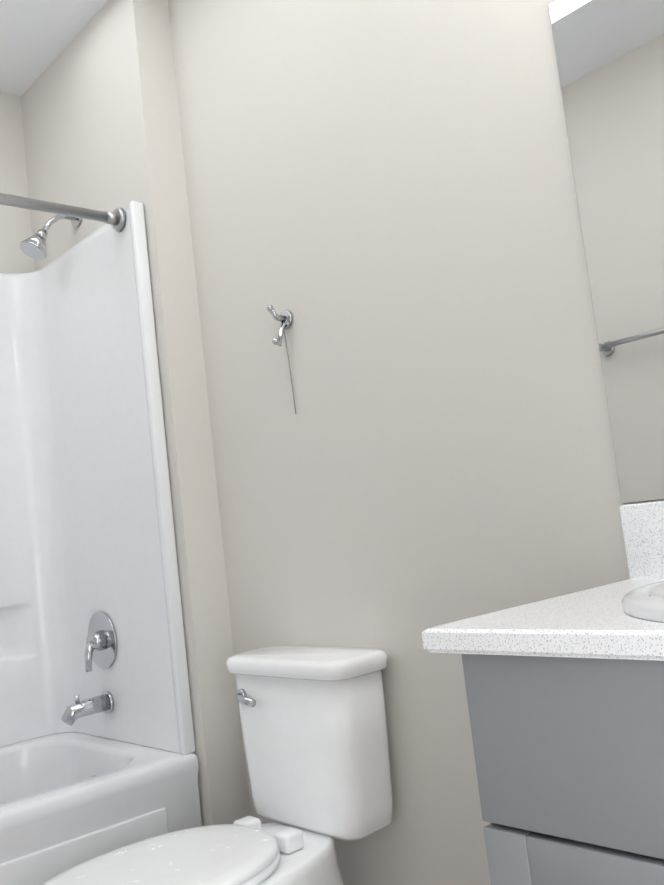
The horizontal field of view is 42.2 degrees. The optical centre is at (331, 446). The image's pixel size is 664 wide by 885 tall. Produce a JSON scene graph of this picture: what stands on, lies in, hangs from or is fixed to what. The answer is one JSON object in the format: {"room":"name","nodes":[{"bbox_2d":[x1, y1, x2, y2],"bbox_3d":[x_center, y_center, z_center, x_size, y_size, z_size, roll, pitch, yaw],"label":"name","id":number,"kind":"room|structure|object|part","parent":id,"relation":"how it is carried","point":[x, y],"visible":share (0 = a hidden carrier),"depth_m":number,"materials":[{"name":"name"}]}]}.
{"room":"bathroom","nodes":[
{"label":"bathroom","id":0,"kind":"room"},
{"bbox_2d":[0,92,34,272],"bbox_3d":[-1.374,0.096,2.262,1.488,2.440,0.100,-1,-8,-42],"label":"wall","id":1,"kind":"structure","parent":0,"point":[15,227],"depth_m":2.72,"materials":[{"name":"beige paint"}]},
{"bbox_2d":[0,0,107,96],"bbox_3d":[-0.174,-1.448,0.919,1.698,0.080,4.121,-1,-8,-42],"label":"ceiling","id":2,"kind":"structure","parent":0,"point":[37,37],"depth_m":2.46,"materials":[{"name":"white paint"}]},
{"bbox_2d":[21,0,249,825],"bbox_3d":[-0.551,0.022,2.471,0.210,2.440,0.714,-1,-8,-42],"label":"wall","id":3,"kind":"structure","parent":0,"point":[100,115],"depth_m":2.23,"materials":[{"name":"beige paint"}]},
{"bbox_2d":[168,0,663,884],"bbox_3d":[0.829,-0.277,1.038,0.100,2.440,3.307,-1,-8,-42],"label":"wall","id":4,"kind":"structure","parent":0,"point":[382,202],"depth_m":1.73,"materials":[{"name":"beige paint"}]},
{"bbox_2d":[267,305,295,413],"bbox_3d":[-0.113,-0.199,1.954,0.053,0.250,0.044,-1,-8,-42],"label":"robe hook","id":5,"kind":"object","parent":4,"relation":"attached to","point":[284,318],"visible":1,"depth_m":1.96,"materials":[{"name":"silver metal"}]},
{"bbox_2d":[549,0,663,502],"bbox_3d":[0.677,-0.391,1.120,0.008,0.853,0.794,-1,-8,-42],"label":"mirror","id":6,"kind":"object","parent":4,"relation":"attached to","point":[610,57],"visible":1,"depth_m":1.36,"materials":[{"name":"clear glass"}]},
{"bbox_3d":[0.112,1.044,0.674,1.698,0.080,4.121,-1,-8,-42],"label":"floor","id":7,"kind":"structure","parent":0,"visible":0},
{"bbox_2d":[0,201,201,884],"bbox_3d":[-1.116,0.279,1.914,1.383,1.953,0.690,-1,-8,-42],"label":"bathtub","id":8,"kind":"object","parent":7,"relation":"on","point":[98,757],"visible":0.98,"depth_m":2.34,"materials":[{"name":"white plastic"}]},
{"bbox_2d":[20,207,117,725],"bbox_3d":[-0.726,0.020,2.375,0.175,1.441,0.156,-1,-8,-43],"label":"faucet","id":9,"kind":"object","parent":8,"relation":"on","point":[92,508],"depth_m":2.40,"materials":[{"name":"silver metal"}]},
{"bbox_2d":[43,646,392,884],"bbox_3d":[-0.223,0.785,1.617,0.709,0.692,0.399,-1,-8,-42],"label":"toilet","id":10,"kind":"object","parent":7,"relation":"on","point":[314,728],"visible":1,"depth_m":1.68,"materials":[{"name":"white ceramic"}]},
{"bbox_3d":[-0.299,0.768,1.551,0.508,0.042,0.340,-1,-8,-43],"label":"seat","id":11,"kind":"part","parent":10,"relation":"part of","materials":[{"name":"white plastic"}]},
{"bbox_2d":[422,501,663,884],"bbox_3d":[0.588,0.484,0.857,0.522,0.955,0.794,-1,-8,-42],"label":"bathroom vanity","id":12,"kind":"object","parent":7,"relation":"on","point":[565,697],"visible":1,"depth_m":0.90,"materials":[{"name":"grey wood"}]},
{"bbox_2d":[422,501,663,692],"bbox_3d":[0.551,0.109,0.900,0.505,0.145,0.794,-1,-8,-43],"label":"countertop","id":13,"kind":"structure","parent":12,"relation":"on","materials":[{"name":"stone"}]},
{"bbox_3d":[-0.620,-0.187,0.257,0.100,2.440,4.121,-1,-8,-42],"label":"wall","id":14,"kind":"structure","parent":0,"visible":0},
{"bbox_2d":[0,193,125,231],"bbox_3d":[-1.039,-0.582,1.805,1.315,0.064,0.064,-1,-8,-42],"label":"shower rod","id":15,"kind":"object","parent":14,"relation":"attached to","point":[115,219],"visible":1,"depth_m":2.14,"materials":[{"name":"silver metal"}]}
]}

